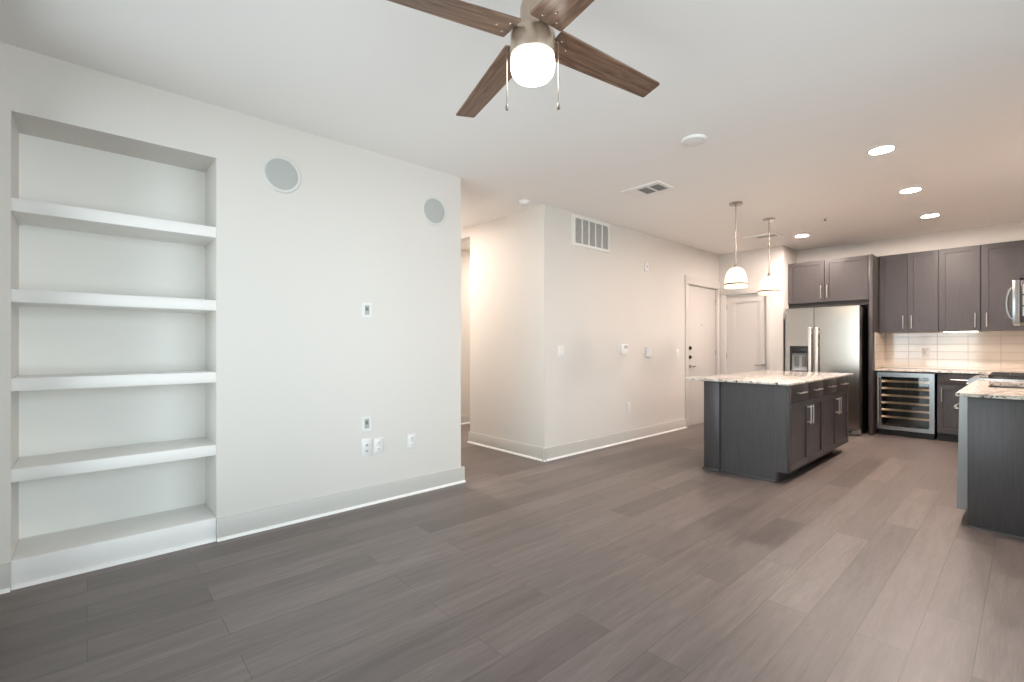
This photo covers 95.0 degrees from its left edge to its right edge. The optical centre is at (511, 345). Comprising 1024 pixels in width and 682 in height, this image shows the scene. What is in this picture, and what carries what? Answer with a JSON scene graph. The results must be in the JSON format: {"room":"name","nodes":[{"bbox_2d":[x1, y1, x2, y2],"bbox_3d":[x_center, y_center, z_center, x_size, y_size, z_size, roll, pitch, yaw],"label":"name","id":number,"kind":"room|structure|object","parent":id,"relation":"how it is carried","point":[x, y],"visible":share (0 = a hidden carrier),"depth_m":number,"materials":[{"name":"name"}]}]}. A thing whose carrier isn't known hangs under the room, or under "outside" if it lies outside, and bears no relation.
{"room":"living room","nodes":[
{"label":"living room","id":0,"kind":"room"},
{"bbox_2d":[0,42,18,564],"bbox_3d":[-2.720,-0.143,2.526,0.075,2.743,0.504,0,0,-42],"label":"wall","id":1,"kind":"structure","parent":0,"point":[9,134],"depth_m":2.36,"materials":[{"name":"paint"}]},
{"bbox_2d":[0,562,10,593],"bbox_3d":[-2.541,1.159,2.328,0.075,0.138,0.031,0,0,-42],"label":"baseboard","id":2,"kind":"structure","parent":1,"relation":"attached to","point":[5,569],"depth_m":2.34,"materials":[{"name":"paint"}]},
{"bbox_2d":[19,133,204,538],"bbox_3d":[-2.487,-0.143,2.986,0.889,2.743,0.134,0,0,-42],"label":"wall niche","id":3,"kind":"object","parent":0,"point":[51,340],"visible":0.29,"depth_m":2.89,"materials":[{"name":"paint"}]},
{"bbox_2d":[11,198,215,246],"bbox_3d":[-2.320,-0.716,2.802,0.889,0.066,0.364,0,0,-42],"label":"floating shelf","id":4,"kind":"object","parent":3,"relation":"attached to","point":[26,212],"visible":1,"depth_m":2.69,"materials":[{"name":"paint"}]},
{"bbox_2d":[11,437,215,482],"bbox_3d":[-2.320,0.658,2.802,0.889,0.066,0.364,0,0,-42],"label":"floating shelf","id":5,"kind":"object","parent":3,"relation":"attached to","point":[26,468],"visible":1,"depth_m":2.68,"materials":[{"name":"paint"}]},
{"bbox_2d":[11,289,215,313],"bbox_3d":[-2.320,-0.255,2.802,0.889,0.066,0.364,0,0,-42],"label":"floating shelf","id":6,"kind":"object","parent":3,"relation":"attached to","point":[20,297],"visible":1,"depth_m":2.65,"materials":[{"name":"paint"}]},
{"bbox_2d":[11,370,215,391],"bbox_3d":[-2.320,0.198,2.802,0.889,0.066,0.364,0,0,-42],"label":"floating shelf","id":7,"kind":"object","parent":3,"relation":"attached to","point":[115,379],"visible":1,"depth_m":2.64,"materials":[{"name":"paint"}]},
{"bbox_2d":[11,45,215,171],"bbox_3d":[-2.318,-1.349,2.800,0.889,0.331,0.370,0,0,-42],"label":"wall","id":8,"kind":"structure","parent":0,"point":[55,99],"depth_m":2.64,"materials":[{"name":"paint"}]},
{"bbox_2d":[205,106,718,518],"bbox_3d":[0.368,-0.143,5.886,7.235,2.743,1.344,0,0,-42],"label":"wall","id":9,"kind":"structure","parent":0,"point":[295,359],"depth_m":3.77,"materials":[{"name":"paint"}]},
{"bbox_2d":[262,155,300,192],"bbox_3d":[-1.575,-1.175,3.216,0.252,0.252,0.010,0,0,-42],"label":"wall speaker","id":10,"kind":"object","parent":9,"relation":"attached to","point":[280,173],"visible":1,"depth_m":3.21,"materials":[{"name":"fabric"}]},
{"bbox_2d":[266,159,297,189],"bbox_3d":[-1.575,-1.175,3.216,0.208,0.208,0.010,0,0,-42],"label":"speaker grille","id":11,"kind":"object","parent":10,"relation":"attached to","point":[281,174],"depth_m":3.21,"materials":[{"name":"fabric"}]},
{"bbox_2d":[216,466,465,541],"bbox_3d":[-1.140,1.159,3.595,1.924,0.138,0.031,0,0,-42],"label":"baseboard","id":12,"kind":"structure","parent":9,"relation":"attached to","point":[238,525],"depth_m":3.42,"materials":[{"name":"paint"}]},
{"bbox_2d":[362,438,371,456],"bbox_3d":[-1.122,0.785,3.626,0.082,0.140,0.009,0,0,-42],"label":"data plate","id":13,"kind":"object","parent":9,"relation":"attached to","point":[366,443],"visible":1,"depth_m":3.62,"materials":[{"name":"plastic"}]},
{"bbox_2d":[362,416,371,431],"bbox_3d":[-1.122,0.601,3.628,0.078,0.114,0.006,0,0,-42],"label":"plate","id":14,"kind":"object","parent":9,"relation":"attached to","point":[366,420],"visible":1,"depth_m":3.63,"materials":[{"name":"plastic"}]},
{"bbox_2d":[362,302,371,317],"bbox_3d":[-1.120,-0.277,3.629,0.078,0.114,0.006,0,0,-42],"label":"plate","id":15,"kind":"object","parent":9,"relation":"attached to","point":[366,307],"visible":1,"depth_m":3.63,"materials":[{"name":"plastic"}]},
{"bbox_2d":[374,437,382,453],"bbox_3d":[-1.050,0.785,3.690,0.076,0.120,0.010,0,0,-42],"label":"power outlet","id":16,"kind":"object","parent":9,"relation":"attached to","point":[378,442],"visible":1,"depth_m":3.69,"materials":[{"name":"plastic"}]},
{"bbox_2d":[407,433,415,448],"bbox_3d":[-0.831,0.790,3.889,0.076,0.120,0.010,0,0,-42],"label":"power outlet","id":17,"kind":"object","parent":9,"relation":"attached to","point":[411,438],"visible":1,"depth_m":3.88,"materials":[{"name":"plastic"}]},
{"bbox_2d":[422,196,446,225],"bbox_3d":[-0.665,-1.160,4.039,0.252,0.252,0.010,0,0,-42],"label":"wall speaker","id":18,"kind":"object","parent":9,"relation":"attached to","point":[434,211],"visible":1,"depth_m":4.03,"materials":[{"name":"fabric"}]},
{"bbox_2d":[424,199,444,222],"bbox_3d":[-0.665,-1.160,4.039,0.208,0.208,0.010,0,0,-42],"label":"speaker grille","id":19,"kind":"object","parent":18,"relation":"attached to","point":[434,209],"depth_m":4.03,"materials":[{"name":"fabric"}]},
{"bbox_2d":[467,431,545,461],"bbox_3d":[-0.101,1.159,5.474,0.031,0.138,1.355,0,0,-42],"label":"baseboard","id":20,"kind":"structure","parent":9,"relation":"attached to","point":[521,449],"depth_m":5.42,"materials":[{"name":"paint"}]},
{"bbox_2d":[557,346,563,357],"bbox_3d":[0.538,0.065,5.174,0.118,0.135,0.011,0,0,-42],"label":"light switch","id":21,"kind":"object","parent":9,"relation":"attached to","point":[560,349],"visible":1,"depth_m":5.17,"materials":[{"name":"plastic"}]},
{"bbox_2d":[572,214,609,252],"bbox_3d":[0.936,-1.317,5.531,0.694,0.346,0.014,0,0,-42],"label":"air vent","id":22,"kind":"object","parent":9,"relation":"in","point":[586,232],"visible":1,"depth_m":5.52,"materials":[{"name":"white plastic"}]},
{"bbox_2d":[542,419,686,461],"bbox_3d":[1.465,1.159,5.999,3.058,0.138,0.031,0,0,-42],"label":"baseboard","id":23,"kind":"structure","parent":9,"relation":"attached to","point":[573,448],"depth_m":5.74,"materials":[{"name":"paint"}]},
{"bbox_2d":[621,344,627,353],"bbox_3d":[1.428,0.043,5.968,0.136,0.124,0.028,0,0,-42],"label":"thermostat","id":24,"kind":"object","parent":9,"relation":"attached to","point":[624,347],"visible":1,"depth_m":5.95,"materials":[{"name":"white plastic"}]},
{"bbox_2d":[644,262,648,270],"bbox_3d":[1.809,-1.062,6.313,0.084,0.110,0.026,0,0,-42],"label":"wall sensor","id":25,"kind":"object","parent":9,"relation":"attached to","point":[646,265],"visible":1,"depth_m":6.30,"materials":[{"name":"white plastic"}]},
{"bbox_2d":[646,347,651,356],"bbox_3d":[1.847,0.081,6.343,0.106,0.134,0.032,0,0,-42],"label":"alarm keypad","id":26,"kind":"object","parent":9,"relation":"attached to","point":[648,349],"visible":1,"depth_m":6.32,"materials":[{"name":"white plastic"}]},
{"bbox_2d":[688,285,715,425],"bbox_3d":[3.006,0.147,7.430,0.973,2.149,0.100,0,0,-42],"label":"door","id":27,"kind":"structure","parent":9,"relation":"in","point":[701,301],"depth_m":7.39,"materials":[{"name":"paint"}]},
{"bbox_2d":[685,275,719,427],"bbox_3d":[2.978,0.086,7.455,1.156,2.283,0.141,0,0,-42],"label":"trim","id":28,"kind":"structure","parent":9,"relation":"attached to","point":[689,280],"depth_m":7.37,"materials":[{"name":"paint"}]},
{"bbox_2d":[461,249,469,414],"bbox_3d":[-0.571,-0.143,7.709,4.503,2.743,0.200,0,0,-42],"label":"wall","id":29,"kind":"structure","parent":0,"point":[465,254],"depth_m":7.42,"materials":[{"name":"paint"}]},
{"bbox_2d":[461,414,469,423],"bbox_3d":[-0.481,1.159,7.635,4.470,0.138,0.031,0,0,-42],"label":"baseboard","id":30,"kind":"structure","parent":29,"relation":"attached to","point":[465,419],"depth_m":7.41,"materials":[{"name":"paint"}]},
{"bbox_2d":[461,227,469,241],"bbox_3d":[-0.896,-1.456,6.465,0.120,0.118,1.210,0,0,-42],"label":"wall header","id":31,"kind":"structure","parent":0,"point":[465,233],"depth_m":6.06,"materials":[{"name":"paint"}]},
{"bbox_2d":[0,422,1023,681],"bbox_3d":[1.605,1.278,4.486,9.600,0.100,8.100,0,0,-42],"label":"floor","id":32,"kind":"structure","parent":0,"point":[632,561],"depth_m":2.36,"materials":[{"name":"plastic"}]},
{"bbox_2d":[11,504,215,589],"bbox_3d":[-2.314,1.157,2.795,0.889,0.143,0.382,0,0,-42],"label":"plinth","id":33,"kind":"object","parent":32,"relation":"on","point":[48,557],"visible":1,"depth_m":2.67,"materials":[{"name":"paint"}]},
{"bbox_2d":[702,381,790,482],"bbox_3d":[2.909,0.785,5.076,2.045,0.886,0.766,0,0,-42],"label":"island end panel","id":34,"kind":"object","parent":32,"relation":"on","point":[747,426],"visible":0.8,"depth_m":4.38,"materials":[{"name":"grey wood"}]},
{"bbox_2d":[779,380,823,480],"bbox_3d":[2.657,0.785,4.705,0.970,0.886,0.628,0,0,-42],"label":"base cabinet","id":35,"kind":"object","parent":32,"relation":"on","point":[806,398],"visible":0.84,"depth_m":4.46,"materials":[{"name":"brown wood"}]},
{"bbox_2d":[685,370,852,385],"bbox_3d":[2.855,0.331,5.095,2.130,0.022,0.955,0,0,-42],"label":"countertop","id":36,"kind":"structure","parent":35,"relation":"on","point":[770,377],"depth_m":4.75,"materials":[{"name":"stone"}]},
{"bbox_2d":[785,305,867,434],"bbox_3d":[4.683,0.335,6.940,0.942,1.763,0.906,0,0,-42],"label":"refrigerator","id":37,"kind":"object","parent":32,"relation":"on","point":[819,339],"visible":0.62,"depth_m":6.58,"materials":[{"name":"metal"}]},
{"bbox_2d":[812,376,848,462],"bbox_3d":[3.378,0.785,5.357,0.971,0.886,0.628,0,0,-42],"label":"base cabinet","id":38,"kind":"object","parent":32,"relation":"on","point":[835,392],"visible":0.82,"depth_m":5.12,"materials":[{"name":"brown wood"}]},
{"bbox_2d":[868,254,884,434],"bbox_3d":[5.200,-0.015,6.691,0.750,2.485,0.053,0,0,-42],"label":"panel","id":39,"kind":"object","parent":32,"relation":"on","point":[876,340],"visible":0.64,"depth_m":6.47,"materials":[{"name":"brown wood"}]},
{"bbox_2d":[877,371,936,439],"bbox_3d":[5.459,0.793,6.472,0.620,0.866,0.599,0,0,-42],"label":"wine cooler","id":40,"kind":"object","parent":32,"relation":"on","point":[906,401],"visible":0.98,"depth_m":6.49,"materials":[{"name":"black glass"}]},
{"bbox_2d":[882,415,928,420],"bbox_3d":[5.327,0.979,6.354,0.018,0.028,0.509,0,0,-42],"label":"shelf","id":41,"kind":"object","parent":40,"relation":"attached to","point":[909,418],"depth_m":6.35,"materials":[{"name":"brown wood"}]},
{"bbox_2d":[882,408,928,413],"bbox_3d":[5.327,0.880,6.354,0.018,0.028,0.509,0,0,-42],"label":"shelf","id":42,"kind":"object","parent":40,"relation":"attached to","point":[913,411],"depth_m":6.34,"materials":[{"name":"brown wood"}]},
{"bbox_2d":[882,401,928,405],"bbox_3d":[5.327,0.781,6.354,0.018,0.028,0.509,0,0,-42],"label":"shelf","id":43,"kind":"object","parent":40,"relation":"attached to","point":[918,404],"depth_m":6.35,"materials":[{"name":"brown wood"}]},
{"bbox_2d":[882,394,928,398],"bbox_3d":[5.327,0.683,6.354,0.018,0.028,0.509,0,0,-42],"label":"shelf","id":44,"kind":"object","parent":40,"relation":"attached to","point":[908,396],"depth_m":6.34,"materials":[{"name":"brown wood"}]},
{"bbox_2d":[882,387,928,390],"bbox_3d":[5.327,0.585,6.354,0.018,0.028,0.509,0,0,-42],"label":"shelf","id":45,"kind":"object","parent":40,"relation":"attached to","point":[914,389],"depth_m":6.35,"materials":[{"name":"brown wood"}]},
{"bbox_2d":[882,380,928,383],"bbox_3d":[5.327,0.486,6.354,0.018,0.028,0.509,0,0,-42],"label":"shelf","id":46,"kind":"object","parent":40,"relation":"attached to","point":[899,381],"depth_m":6.35,"materials":[{"name":"brown wood"}]},
{"bbox_2d":[879,429,933,439],"bbox_3d":[5.316,1.191,6.343,0.015,0.070,0.579,0,0,-42],"label":"grille","id":47,"kind":"object","parent":40,"relation":"attached to","point":[881,431],"depth_m":6.32,"materials":[{"name":"metal"}]},
{"bbox_2d":[937,372,980,441],"bbox_3d":[5.851,0.785,6.046,0.609,0.885,0.507,0,0,-42],"label":"base cabinet","id":48,"kind":"object","parent":32,"relation":"on","point":[948,384],"visible":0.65,"depth_m":5.99,"materials":[{"name":"brown wood"}]},
{"bbox_2d":[953,396,966,509],"bbox_3d":[3.502,0.786,3.222,0.602,0.884,0.680,0,0,-42],"label":"dishwasher","id":49,"kind":"object","parent":32,"relation":"on","point":[962,436],"visible":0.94,"depth_m":3.23,"materials":[{"name":"silver metal"}]},
{"bbox_2d":[966,372,1023,384],"bbox_3d":[4.921,0.740,4.519,0.770,0.937,0.761,0,0,-42],"label":"gas range","id":50,"kind":"object","parent":32,"relation":"on","point":[1007,376],"visible":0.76,"depth_m":4.46,"materials":[{"name":"metal"}]},
{"bbox_2d":[979,375,1023,380],"bbox_3d":[4.954,0.320,4.482,0.770,0.027,0.660,0,0,-42],"label":"cooktop","id":51,"kind":"object","parent":50,"relation":"in","point":[981,377],"depth_m":4.40,"materials":[{"name":"metal"}]},
{"bbox_2d":[967,397,1023,538],"bbox_3d":[3.311,0.785,2.950,0.036,0.886,0.648,0,0,-42],"label":"end panel","id":52,"kind":"object","parent":32,"relation":"on","point":[995,426],"visible":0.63,"depth_m":3.09,"materials":[{"name":"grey wood"}]},
{"bbox_3d":[5.868,0.785,5.275,1.620,0.885,0.650,0,0,-42],"label":"cabinet","id":53,"kind":"object","parent":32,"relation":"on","visible":0},
{"bbox_2d":[875,368,1023,374],"bbox_3d":[5.480,0.331,5.704,1.633,0.022,1.800,0,0,-42],"label":"countertop","id":54,"kind":"structure","parent":53,"relation":"on","point":[986,372],"depth_m":6.10,"materials":[{"name":"stone"}]},
{"bbox_3d":[4.210,0.785,3.806,1.219,0.885,0.696,0,0,-42],"label":"cabinet","id":55,"kind":"object","parent":32,"relation":"on","visible":0},
{"bbox_2d":[955,379,1023,399],"bbox_3d":[3.958,0.331,3.579,1.903,0.022,0.692,0,0,-42],"label":"countertop","id":56,"kind":"structure","parent":55,"relation":"on","point":[978,388],"depth_m":3.37,"materials":[{"name":"stone"}]},
{"bbox_2d":[991,386,1023,388],"bbox_3d":[4.052,0.443,3.682,0.650,0.200,0.465,0,0,-42],"label":"sink","id":57,"kind":"object","parent":56,"relation":"in","point":[991,386],"visible":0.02,"depth_m":3.98,"materials":[{"name":"metal"}]},
{"bbox_2d":[0,0,1023,254],"bbox_3d":[1.605,-1.565,4.486,9.600,0.100,8.100,0,0,-42],"label":"ceiling","id":58,"kind":"structure","parent":0,"point":[789,99],"depth_m":2.88,"materials":[{"name":"paint"}]},
{"bbox_2d":[387,0,659,117],"bbox_3d":[0.083,-1.226,1.875,1.001,0.577,1.001,0,0,15],"label":"ceiling fan","id":59,"kind":"object","parent":58,"relation":"hanging from","point":[532,53],"visible":1,"depth_m":1.83,"materials":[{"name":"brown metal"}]},
{"bbox_2d":[519,199,530,206],"bbox_3d":[0.137,-1.492,4.924,0.136,0.045,0.136,0,0,-42],"label":"smoke detector","id":60,"kind":"object","parent":58,"relation":"attached to","point":[525,202],"visible":1,"depth_m":4.88,"materials":[{"name":"white plastic"}]},
{"bbox_2d":[620,180,674,198],"bbox_3d":[1.308,-1.509,4.546,0.290,0.012,0.413,0,0,-42],"label":"ceiling vent","id":61,"kind":"object","parent":58,"relation":"in","point":[655,187],"visible":1,"depth_m":4.53,"materials":[{"name":"white plastic"}]},
{"bbox_2d":[681,134,706,146],"bbox_3d":[1.336,-1.504,3.447,0.180,0.021,0.180,0,0,-42],"label":"ceiling disc","id":62,"kind":"object","parent":58,"relation":"attached to","point":[695,139],"visible":1,"depth_m":3.42,"materials":[{"name":"white plastic"}]},
{"bbox_2d":[724,201,747,288],"bbox_3d":[2.373,-1.065,4.979,0.225,0.899,0.225,0,0,-42],"label":"pendant light","id":63,"kind":"object","parent":58,"relation":"hanging from","point":[735,278],"visible":1,"depth_m":4.92,"materials":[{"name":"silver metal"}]},
{"bbox_2d":[743,232,782,240],"bbox_3d":[3.476,-1.510,6.502,0.280,0.010,0.420,0,0,-42],"label":"ceiling vent","id":64,"kind":"object","parent":58,"relation":"in","point":[774,234],"visible":0.95,"depth_m":6.48,"materials":[{"name":"white plastic"}]},
{"bbox_2d":[758,218,779,294],"bbox_3d":[3.070,-1.065,5.609,0.225,0.899,0.225,0,0,-42],"label":"pendant light","id":65,"kind":"object","parent":58,"relation":"hanging from","point":[769,285],"visible":1,"depth_m":5.56,"materials":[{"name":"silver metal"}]},
{"bbox_2d":[794,234,809,237],"bbox_3d":[3.982,-1.511,6.446,0.184,0.008,0.184,0,0,-42],"label":"recessed light","id":66,"kind":"object","parent":58,"relation":"in","point":[799,235],"visible":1,"depth_m":6.42,"materials":[{"name":"white plastic"}]},
{"bbox_2d":[866,145,896,154],"bbox_3d":[2.852,-1.511,3.625,0.184,0.008,0.184,0,0,-42],"label":"recessed light","id":67,"kind":"object","parent":58,"relation":"in","point":[883,149],"visible":1,"depth_m":3.61,"materials":[{"name":"white plastic"}]},
{"bbox_2d":[898,187,922,193],"bbox_3d":[3.875,-1.511,4.564,0.184,0.008,0.184,0,0,-42],"label":"recessed light","id":68,"kind":"object","parent":58,"relation":"in","point":[912,189],"visible":1,"depth_m":4.56,"materials":[{"name":"white plastic"}]},
{"bbox_2d":[920,213,940,217],"bbox_3d":[4.859,-1.511,5.457,0.184,0.008,0.184,0,0,-42],"label":"recessed light","id":69,"kind":"object","parent":58,"relation":"in","point":[933,214],"visible":1,"depth_m":5.44,"materials":[{"name":"white plastic"}]},
{"bbox_2d":[719,245,785,370],"bbox_3d":[3.813,-0.143,7.485,0.120,2.743,0.976,0,0,-42],"label":"wall","id":70,"kind":"structure","parent":0,"point":[754,263],"depth_m":7.19,"materials":[{"name":"paint"}]},
{"bbox_2d":[726,293,765,373],"bbox_3d":[3.733,0.198,7.497,0.098,2.044,0.621,0,0,-42],"label":"door","id":71,"kind":"structure","parent":70,"relation":"in","point":[746,313],"depth_m":7.51,"materials":[{"name":"paint"}]},
{"bbox_2d":[720,285,772,373],"bbox_3d":[3.765,0.138,7.523,0.141,2.180,0.816,0,0,-42],"label":"trim","id":72,"kind":"structure","parent":70,"relation":"attached to","point":[753,289],"depth_m":7.54,"materials":[{"name":"paint"}]},
{"bbox_2d":[786,247,797,308],"bbox_3d":[4.445,-0.143,7.480,0.811,2.743,0.120,0,0,-42],"label":"wall","id":73,"kind":"structure","parent":0,"point":[791,254],"depth_m":7.23,"materials":[{"name":"paint"}]},
{"bbox_2d":[813,305,1002,434],"bbox_3d":[5.813,-0.143,6.685,0.150,2.743,3.135,0,0,-42],"label":"wall","id":74,"kind":"structure","parent":0,"point":[865,306],"depth_m":6.87,"materials":[{"name":"paint"}]},
{"bbox_2d":[879,250,938,332],"bbox_3d":[5.558,-0.732,6.561,0.392,1.089,0.628,0,0,-42],"label":"upper cabinet","id":75,"kind":"object","parent":74,"relation":"attached to","point":[908,282],"visible":1,"depth_m":6.44,"materials":[{"name":"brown wood"}]},
{"bbox_2d":[885,331,1023,370],"bbox_3d":[6.093,0.062,6.253,0.012,0.507,1.794,0,0,-42],"label":"backsplash","id":76,"kind":"structure","parent":74,"relation":"attached to","point":[980,350],"depth_m":6.33,"materials":[{"name":"tile"}]},
{"bbox_2d":[922,348,928,355],"bbox_3d":[5.790,0.088,6.573,0.010,0.120,0.076,0,0,-42],"label":"power outlet","id":77,"kind":"object","parent":76,"relation":"attached to","point":[925,351],"visible":1,"depth_m":6.57,"materials":[{"name":"white plastic"}]},
{"bbox_2d":[939,245,980,331],"bbox_3d":[5.902,-0.732,6.181,0.392,1.089,0.393,0,0,-42],"label":"upper cabinet","id":78,"kind":"object","parent":74,"relation":"attached to","point":[960,267],"visible":0.98,"depth_m":6.07,"materials":[{"name":"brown wood"}]},
{"bbox_2d":[981,240,1023,330],"bbox_3d":[6.298,-0.732,5.742,0.392,1.089,0.782,0,0,-42],"label":"upper cabinet","id":79,"kind":"object","parent":74,"relation":"attached to","point":[999,261],"visible":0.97,"depth_m":5.82,"materials":[{"name":"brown wood"}]},
{"bbox_2d":[797,221,1023,262],"bbox_3d":[5.625,-1.397,6.535,0.328,0.235,2.865,0,0,-42],"label":"wall","id":80,"kind":"structure","parent":0,"point":[1011,231],"depth_m":6.35,"materials":[{"name":"paint"}]},
{"bbox_2d":[788,255,867,308],"bbox_3d":[4.708,-0.913,6.959,0.456,0.683,1.000,0,0,-42],"label":"upper cabinet","id":81,"kind":"object","parent":80,"relation":"attached to","point":[839,281],"visible":1,"depth_m":6.81,"materials":[{"name":"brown wood"}]},
{"bbox_3d":[5.157,-0.143,4.078,4.320,2.743,0.150,0,0,-42],"label":"wall","id":82,"kind":"structure","parent":0,"visible":0},
{"bbox_2d":[1019,251,1023,279],"bbox_3d":[5.050,-0.735,4.376,0.770,0.245,0.430,0,0,-42],"label":"upper cabinet","id":83,"kind":"object","parent":82,"relation":"attached to","point":[1021,254],"visible":0.84,"depth_m":4.27,"materials":[{"name":"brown wood"}]},
{"bbox_2d":[1005,280,1023,325],"bbox_3d":[5.019,-0.404,4.410,0.767,0.400,0.521,0,0,-42],"label":"microwave","id":84,"kind":"object","parent":83,"relation":"attached to","point":[1017,288],"visible":1,"depth_m":4.29,"materials":[{"name":"silver metal"}]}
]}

